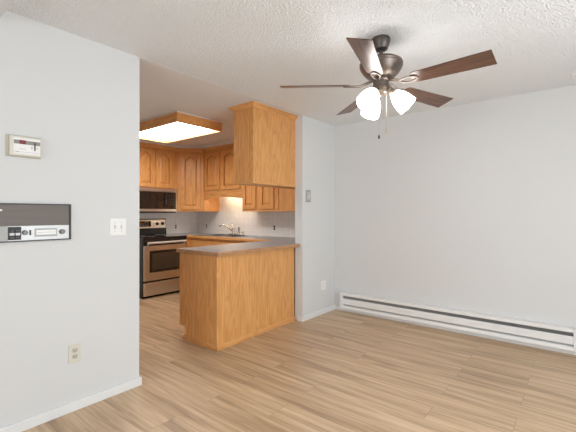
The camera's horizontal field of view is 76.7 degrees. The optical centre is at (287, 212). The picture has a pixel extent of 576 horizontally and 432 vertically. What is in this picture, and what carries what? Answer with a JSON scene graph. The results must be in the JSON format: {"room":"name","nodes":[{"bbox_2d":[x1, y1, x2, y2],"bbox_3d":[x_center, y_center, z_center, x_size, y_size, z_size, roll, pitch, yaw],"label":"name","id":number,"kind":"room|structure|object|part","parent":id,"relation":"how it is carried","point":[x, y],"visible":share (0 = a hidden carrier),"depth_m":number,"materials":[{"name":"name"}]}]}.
{"room":"dining room","nodes":[
{"label":"dining room","id":0,"kind":"room"},
{"bbox_2d":[0,10,139,427],"bbox_3d":[-2.470,0.061,1.099,0.107,2.440,4.222,0,0,39],"label":"wall","id":1,"kind":"structure","parent":0,"point":[78,95],"depth_m":2.33,"materials":[{"name":"white paint"}]},
{"bbox_2d":[6,134,40,158],"bbox_3d":[-1.546,-0.385,2.137,0.036,0.126,0.172,0,0,39],"label":"thermostat","id":2,"kind":"object","parent":1,"relation":"attached to","point":[16,145],"visible":1,"depth_m":2.12,"materials":[{"name":"beige plastic"}]},
{"bbox_3d":[-1.530,-0.385,2.135,0.002,0.094,0.133,0,0,39],"label":"plate","id":3,"kind":"part","parent":2,"relation":"part of","materials":[{"name":"white plastic"}]},
{"bbox_2d":[0,203,70,242],"bbox_3d":[-1.577,0.061,2.106,0.025,0.225,0.591,0,0,39],"label":"intercom panel","id":4,"kind":"object","parent":1,"relation":"attached to","point":[19,222],"visible":1,"depth_m":2.18,"materials":[{"name":"grey plastic"}]},
{"bbox_3d":[-1.580,0.123,2.104,0.004,0.075,0.063,0,0,39],"label":"switch frame","id":5,"kind":"part","parent":4,"relation":"part of","materials":[{"name":"black"}]},
{"bbox_2d":[0,204,68,225],"bbox_3d":[-1.584,0.018,2.109,0.009,0.125,0.574,0,0,39],"label":"speaker grille","id":6,"kind":"object","parent":4,"relation":"attached to","point":[10,214],"depth_m":2.18,"materials":[{"name":"grey metal"}]},
{"bbox_2d":[0,376,141,431],"bbox_3d":[-2.460,1.250,1.096,0.122,0.062,4.237,0,0,39],"label":"baseboard","id":7,"kind":"structure","parent":1,"relation":"attached to","point":[36,420],"depth_m":2.33,"materials":[{"name":"white paint"}]},
{"bbox_2d":[68,342,80,363],"bbox_3d":[-1.382,0.914,2.359,0.009,0.120,0.074,0,0,39],"label":"power outlet","id":8,"kind":"object","parent":1,"relation":"attached to","point":[74,350],"visible":1,"depth_m":2.35,"materials":[{"name":"beige plastic"}]},
{"bbox_2d":[110,218,125,235],"bbox_3d":[-1.200,0.104,2.579,0.021,0.122,0.116,0,0,39],"label":"light switch","id":9,"kind":"object","parent":1,"relation":"attached to","point":[117,225],"visible":1,"depth_m":2.58,"materials":[{"name":"white plastic"}]},
{"bbox_2d":[7,0,575,145],"bbox_3d":[-1.178,-1.220,1.923,7.380,0.130,7.360,0,0,39],"label":"ceiling","id":10,"kind":"structure","parent":0,"point":[252,48],"depth_m":2.52,"materials":[{"name":"white paint"}]},
{"bbox_2d":[0,0,14,17],"bbox_3d":[-0.145,-1.128,0.710,4.011,0.065,0.240,0,0,39],"label":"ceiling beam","id":11,"kind":"structure","parent":10,"relation":"attached to","point":[4,4],"depth_m":1.92,"materials":[{"name":"white paint"}]},
{"bbox_2d":[139,111,221,142],"bbox_3d":[-1.522,-1.082,4.738,1.230,0.126,0.664,0,0,39],"label":"ceiling light","id":12,"kind":"object","parent":10,"relation":"attached to","point":[174,126],"visible":0.77,"depth_m":4.57,"materials":[{"name":"white plastic"}]},
{"bbox_2d":[139,122,209,139],"bbox_3d":[-1.522,-1.067,4.738,1.190,0.007,0.624,0,0,39],"label":"diffuser","id":13,"kind":"object","parent":12,"relation":"attached to","point":[174,131],"depth_m":4.74,"materials":[{"name":"white plastic"}]},
{"bbox_2d":[228,101,297,188],"bbox_3d":[-0.106,-0.724,4.370,0.384,0.846,1.280,0,0,39],"label":"upper cabinet","id":14,"kind":"object","parent":10,"relation":"hanging from","point":[264,135],"visible":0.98,"depth_m":3.97,"materials":[{"name":"brown wood"}]},
{"bbox_3d":[-0.484,-0.726,3.910,0.285,0.843,0.005,0,0,39],"label":"panel","id":15,"kind":"part","parent":14,"relation":"part of","materials":[{"name":"brown wood"}]},
{"bbox_3d":[-0.106,-1.122,4.371,0.384,0.049,1.280,0,0,39],"label":"crown moulding","id":16,"kind":"part","parent":14,"relation":"part of","materials":[{"name":"brown wood"}]},
{"bbox_3d":[-0.256,-0.313,4.177,0.306,0.024,0.721,0,0,39],"label":"moulding","id":17,"kind":"part","parent":14,"relation":"part of","materials":[{"name":"brown wood"}]},
{"bbox_3d":[-0.145,-0.725,4.093,0.014,0.842,0.715,0,0,39],"label":"panel","id":18,"kind":"part","parent":14,"relation":"part of","materials":[{"name":"brown wood"}]},
{"bbox_2d":[280,34,496,138],"bbox_3d":[0.644,-0.819,2.391,1.268,0.672,1.313,0,0,39],"label":"ceiling fan","id":19,"kind":"object","parent":10,"relation":"hanging from","point":[379,69],"visible":1,"depth_m":2.32,"materials":[{"name":"brown wood"}]},
{"bbox_3d":[0.183,-0.852,2.462,0.465,0.043,0.130,0,0,5],"label":"blade","id":20,"kind":"part","parent":19,"relation":"part of","materials":[{"name":"brown wood"}]},
{"bbox_3d":[0.523,-0.836,2.848,0.130,0.041,0.465,0,0,-13],"label":"blade","id":21,"kind":"part","parent":19,"relation":"part of","materials":[{"name":"brown wood"}]},
{"bbox_3d":[0.445,-0.856,2.019,0.130,0.045,0.465,0,0,23],"label":"blade","id":22,"kind":"part","parent":19,"relation":"part of","materials":[{"name":"brown wood"}]},
{"bbox_3d":[0.513,-0.723,2.326,0.130,0.154,0.153,0,0,39],"label":"lamp shade","id":23,"kind":"part","parent":19,"relation":"part of","materials":[{"name":"white glass"}]},
{"bbox_3d":[0.587,-0.722,2.565,0.147,0.154,0.142,0,0,39],"label":"lamp shade","id":24,"kind":"part","parent":19,"relation":"part of","materials":[{"name":"white glass"}]},
{"bbox_3d":[0.638,-0.678,2.360,0.002,0.270,0.002,0,0,39],"label":"pull chain","id":25,"kind":"part","parent":19,"relation":"part of","materials":[{"name":"silver metal"}]},
{"bbox_3d":[0.759,-0.723,2.384,0.152,0.154,0.135,0,0,39],"label":"lamp shade","id":26,"kind":"part","parent":19,"relation":"part of","materials":[{"name":"white glass"}]},
{"bbox_3d":[0.995,-0.832,2.643,0.465,0.046,0.130,0,0,-31],"label":"blade","id":27,"kind":"part","parent":19,"relation":"part of","materials":[{"name":"brown wood"}]},
{"bbox_3d":[0.947,-0.843,2.131,0.465,0.040,0.130,0,0,41],"label":"blade","id":28,"kind":"part","parent":19,"relation":"part of","materials":[{"name":"brown wood"}]},
{"bbox_2d":[294,248,294,298],"bbox_3d":[-0.564,0.077,6.069,3.142,2.438,0.120,0,0,39],"label":"wall","id":29,"kind":"structure","parent":0,"point":[294,248],"depth_m":5.46,"materials":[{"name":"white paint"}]},
{"bbox_2d":[139,139,233,150],"bbox_3d":[-1.152,-1.117,5.530,2.663,0.052,1.459,0,0,39],"label":"trim","id":30,"kind":"structure","parent":29,"relation":"attached to","point":[140,140],"depth_m":6.03,"materials":[{"name":"brown wood"}]},
{"bbox_2d":[177,148,218,211],"bbox_3d":[-1.685,-0.550,6.461,0.648,1.075,0.658,0,0,39],"label":"upper cabinet","id":31,"kind":"object","parent":29,"relation":"attached to","point":[190,161],"visible":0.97,"depth_m":6.22,"materials":[{"name":"brown wood"}]},
{"bbox_3d":[-1.662,-1.058,6.218,0.424,0.060,0.045,0,0,-6],"label":"crown moulding","id":32,"kind":"part","parent":31,"relation":"part of","materials":[{"name":"brown wood"}]},
{"bbox_3d":[-1.664,-0.524,6.229,0.250,0.958,0.250,0,0,39],"label":"door","id":33,"kind":"part","parent":31,"relation":"part of","materials":[{"name":"brown wood"}]},
{"bbox_3d":[-1.664,-0.530,6.228,0.199,0.834,0.018,0,0,-6],"label":"door panel","id":34,"kind":"part","parent":31,"relation":"part of","materials":[{"name":"brown wood"}]},
{"bbox_2d":[139,197,294,237],"bbox_3d":[-1.037,0.014,5.384,3.022,0.760,1.540,0,0,39],"label":"backsplash","id":35,"kind":"structure","parent":29,"relation":"attached to","point":[230,212],"depth_m":6.28,"materials":[{"name":"white tile"}]},
{"bbox_2d":[204,143,241,199],"bbox_3d":[-0.984,-0.653,6.085,0.917,0.870,0.366,0,0,39],"label":"upper cabinet","id":36,"kind":"object","parent":29,"relation":"attached to","point":[219,160],"visible":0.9,"depth_m":6.00,"materials":[{"name":"brown wood"}]},
{"bbox_3d":[-1.276,-0.688,6.128,0.382,0.640,0.023,0,0,39],"label":"door","id":37,"kind":"part","parent":36,"relation":"part of","materials":[{"name":"brown wood"}]},
{"bbox_3d":[-1.275,-0.694,6.128,0.246,0.516,0.018,0,0,39],"label":"door panel","id":38,"kind":"part","parent":36,"relation":"part of","materials":[{"name":"brown wood"}]},
{"bbox_3d":[-1.084,-1.059,5.961,0.917,0.060,0.045,0,0,39],"label":"crown moulding","id":39,"kind":"part","parent":36,"relation":"part of","materials":[{"name":"brown wood"}]},
{"bbox_3d":[-0.922,-0.695,5.846,0.294,0.516,0.018,0,0,39],"label":"door panel","id":40,"kind":"part","parent":36,"relation":"part of","materials":[{"name":"brown wood"}]},
{"bbox_3d":[-0.923,-0.689,5.845,0.430,0.640,0.023,0,0,39],"label":"door","id":41,"kind":"part","parent":36,"relation":"part of","materials":[{"name":"brown wood"}]},
{"bbox_2d":[242,185,294,211],"bbox_3d":[-0.062,-0.552,5.344,1.444,1.078,0.366,0,0,39],"label":"upper cabinet","id":42,"kind":"object","parent":29,"relation":"attached to","point":[254,198],"visible":0.15,"depth_m":5.34,"materials":[{"name":"brown wood"}]},
{"bbox_3d":[-0.596,-0.527,5.581,0.282,0.960,0.023,0,0,39],"label":"door","id":43,"kind":"part","parent":42,"relation":"part of","materials":[{"name":"brown wood"}]},
{"bbox_3d":[-0.595,-0.533,5.582,0.146,0.836,0.018,0,0,39],"label":"door panel","id":44,"kind":"part","parent":42,"relation":"part of","materials":[{"name":"brown wood"}]},
{"bbox_3d":[-0.317,-0.528,5.357,0.285,0.960,0.023,0,0,39],"label":"door","id":45,"kind":"part","parent":42,"relation":"part of","materials":[{"name":"brown wood"}]},
{"bbox_3d":[-0.316,-0.534,5.358,0.149,0.836,0.018,0,0,39],"label":"door panel","id":46,"kind":"part","parent":42,"relation":"part of","materials":[{"name":"brown wood"}]},
{"bbox_3d":[-0.150,-0.026,5.233,1.444,0.026,0.006,0,0,39],"label":"rail","id":47,"kind":"part","parent":42,"relation":"part of","materials":[{"name":"brown wood"}]},
{"bbox_2d":[23,292,575,431],"bbox_3d":[-1.178,1.334,1.915,7.380,0.100,7.360,0,0,39],"label":"floor","id":48,"kind":"structure","parent":0,"point":[335,370],"depth_m":2.78,"materials":[{"name":"wood"}]},
{"bbox_2d":[139,219,186,298],"bbox_3d":[-2.127,0.703,5.862,0.702,1.185,0.764,0,0,39],"label":"range","id":49,"kind":"object","parent":48,"relation":"on","point":[159,261],"visible":0.77,"depth_m":5.64,"materials":[{"name":"silver metal"}]},
{"bbox_3d":[-2.362,0.196,6.052,0.023,0.148,0.736,0,0,39],"label":"control panel","id":50,"kind":"part","parent":49,"relation":"part of","materials":[{"name":"silver metal"}]},
{"bbox_3d":[-1.905,1.157,5.682,0.023,0.196,0.748,0,0,39],"label":"warming drawer","id":51,"kind":"part","parent":49,"relation":"part of","materials":[{"name":"silver metal"}]},
{"bbox_2d":[139,234,186,238],"bbox_3d":[-2.123,0.386,5.860,0.582,0.018,0.764,0,0,39],"label":"cooktop","id":52,"kind":"object","parent":49,"relation":"in","point":[141,236],"depth_m":5.82,"materials":[{"name":"black glass"}]},
{"bbox_3d":[-1.905,0.769,5.684,0.023,0.528,0.748,0,0,39],"label":"oven door","id":53,"kind":"part","parent":49,"relation":"part of","materials":[{"name":"silver metal"}]},
{"bbox_3d":[-1.906,0.448,5.686,0.019,0.103,0.752,0,0,39],"label":"control trim","id":54,"kind":"part","parent":49,"relation":"part of","materials":[{"name":"metal"}]},
{"bbox_3d":[-1.879,0.484,5.663,0.067,0.076,0.670,0,0,39],"label":"handle","id":55,"kind":"part","parent":49,"relation":"part of","materials":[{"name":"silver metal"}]},
{"bbox_2d":[186,237,190,247],"bbox_3d":[-1.701,0.859,6.459,0.618,0.877,0.670,0,0,39],"label":"base cabinet","id":56,"kind":"object","parent":48,"relation":"on","point":[188,244],"visible":0.1,"depth_m":6.03,"materials":[{"name":"brown wood"}]},
{"bbox_2d":[191,238,249,246],"bbox_3d":[-0.845,0.857,5.623,1.760,0.877,0.323,0,0,39],"label":"base cabinet","id":57,"kind":"object","parent":48,"relation":"on","point":[195,242],"visible":0.18,"depth_m":5.75,"materials":[{"name":"brown wood"}]},
{"bbox_3d":[-1.378,0.528,5.862,0.470,0.135,0.018,0,0,39],"label":"drawer","id":58,"kind":"part","parent":57,"relation":"part of","materials":[{"name":"brown wood"}]},
{"bbox_3d":[-1.000,0.527,5.559,0.460,0.135,0.018,0,0,39],"label":"drawer","id":59,"kind":"part","parent":57,"relation":"part of","materials":[{"name":"brown wood"}]},
{"bbox_2d":[174,232,299,256],"bbox_3d":[-1.187,0.397,5.128,3.089,0.038,2.108,0,0,39],"label":"countertop","id":60,"kind":"structure","parent":57,"relation":"on","point":[257,243],"depth_m":4.09,"materials":[{"name":"grey laminate"}]},
{"bbox_2d":[219,224,237,234],"bbox_3d":[-0.984,0.279,6.120,0.330,0.189,0.128,0,0,14],"label":"kitchen faucet","id":61,"kind":"object","parent":60,"relation":"on","point":[233,228],"visible":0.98,"depth_m":6.10,"materials":[{"name":"silver metal"}]},
{"bbox_2d":[202,234,256,236],"bbox_3d":[-0.979,0.466,5.904,0.850,0.187,0.485,0,0,39],"label":"sink","id":62,"kind":"object","parent":60,"relation":"in","point":[219,235],"visible":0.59,"depth_m":5.90,"materials":[{"name":"silver metal"}]},
{"bbox_2d":[180,248,294,350],"bbox_3d":[-0.511,0.852,4.043,0.618,0.877,1.240,0,0,39],"label":"base cabinet","id":63,"kind":"object","parent":48,"relation":"on","point":[226,301],"visible":0.8,"depth_m":3.65,"materials":[{"name":"brown wood"}]},
{"bbox_3d":[-0.890,0.850,3.571,0.577,0.877,0.005,0,0,39],"label":"panel","id":64,"kind":"part","parent":63,"relation":"part of","materials":[{"name":"brown wood"}]},
{"bbox_3d":[-0.858,1.266,3.532,0.520,0.046,0.012,0,0,39],"label":"moulding","id":65,"kind":"part","parent":63,"relation":"part of","materials":[{"name":"brown wood"}]},
{"bbox_3d":[-0.296,0.851,3.872,0.008,0.877,1.221,0,0,37],"label":"panel","id":66,"kind":"part","parent":63,"relation":"part of","materials":[{"name":"brown wood"}]},
{"bbox_3d":[-0.292,1.267,3.859,0.012,0.046,1.231,0,0,37],"label":"moulding","id":67,"kind":"part","parent":63,"relation":"part of","materials":[{"name":"brown wood"}]},
{"bbox_2d":[295,115,334,319],"bbox_3d":[0.396,0.072,4.670,0.107,2.440,0.860,0,0,39],"label":"wall partition","id":68,"kind":"structure","parent":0,"point":[314,139],"depth_m":4.48,"materials":[{"name":"white paint"}]},
{"bbox_2d":[306,190,310,201],"bbox_3d":[0.248,-0.195,4.386,0.018,0.148,0.094,0,0,39],"label":"wall control","id":69,"kind":"object","parent":68,"relation":"attached to","point":[308,192],"visible":1,"depth_m":4.38,"materials":[{"name":"grey plastic"}]},
{"bbox_2d":[297,305,335,321],"bbox_3d":[0.374,1.261,4.591,0.077,0.062,0.744,0,0,39],"label":"baseboard","id":70,"kind":"structure","parent":68,"relation":"attached to","point":[330,308],"depth_m":4.49,"materials":[{"name":"white paint"}]},
{"bbox_2d":[321,280,325,289],"bbox_3d":[0.451,0.930,4.642,0.009,0.122,0.115,0,0,39],"label":"power outlet","id":71,"kind":"object","parent":68,"relation":"attached to","point":[323,283],"visible":1,"depth_m":4.64,"materials":[{"name":"white plastic"}]},
{"bbox_2d":[335,85,575,326],"bbox_3d":[2.273,0.069,3.624,4.131,2.440,0.120,0,0,39],"label":"wall","id":72,"kind":"structure","parent":0,"point":[469,206],"depth_m":3.85,"materials":[{"name":"white paint"}]},
{"bbox_2d":[335,306,575,354],"bbox_3d":[2.190,1.267,3.600,3.996,0.044,0.015,0,0,39],"label":"baseboard","id":73,"kind":"structure","parent":72,"relation":"attached to","point":[336,307],"depth_m":3.84,"materials":[{"name":"white paint"}]},
{"bbox_2d":[340,292,575,351],"bbox_3d":[1.645,1.143,3.999,2.436,0.204,0.074,0,0,39],"label":"baseboard heater","id":74,"kind":"object","parent":72,"relation":"attached to","point":[562,337],"visible":1,"depth_m":3.78,"materials":[{"name":"white metal"}]},
{"bbox_3d":[-2.888,0.076,5.588,0.120,2.438,3.540,0,0,39],"label":"wall","id":75,"kind":"structure","parent":0,"visible":0},
{"bbox_2d":[139,142,177,188],"bbox_3d":[-2.249,-0.739,5.985,0.383,0.700,0.797,0,0,39],"label":"upper cabinet","id":76,"kind":"object","parent":75,"relation":"attached to","point":[157,163],"visible":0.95,"depth_m":5.89,"materials":[{"name":"brown wood"}]},
{"bbox_3d":[-2.248,-0.712,5.736,0.018,0.484,0.164,0,0,39],"label":"door panel","id":77,"kind":"part","parent":76,"relation":"part of","materials":[{"name":"brown wood"}]},
{"bbox_3d":[-2.247,-0.706,5.735,0.023,0.608,0.300,0,0,39],"label":"door","id":78,"kind":"part","parent":76,"relation":"part of","materials":[{"name":"brown wood"}]},
{"bbox_2d":[139,187,176,212],"bbox_3d":[-2.240,-0.188,5.956,0.411,0.398,0.756,0,0,39],"label":"microwave","id":79,"kind":"object","parent":76,"relation":"attached to","point":[151,200],"visible":0.77,"depth_m":5.86,"materials":[{"name":"black"}]},
{"bbox_3d":[-2.117,-1.059,5.880,0.045,0.060,0.797,0,0,39],"label":"crown moulding","id":80,"kind":"part","parent":76,"relation":"part of","materials":[{"name":"brown wood"}]},
{"bbox_3d":[-2.036,-0.705,5.998,0.023,0.608,0.318,0,0,39],"label":"door","id":81,"kind":"part","parent":76,"relation":"part of","materials":[{"name":"brown wood"}]},
{"bbox_3d":[-2.037,-0.711,5.999,0.018,0.484,0.182,0,0,39],"label":"door panel","id":82,"kind":"part","parent":76,"relation":"part of","materials":[{"name":"brown wood"}]}
]}

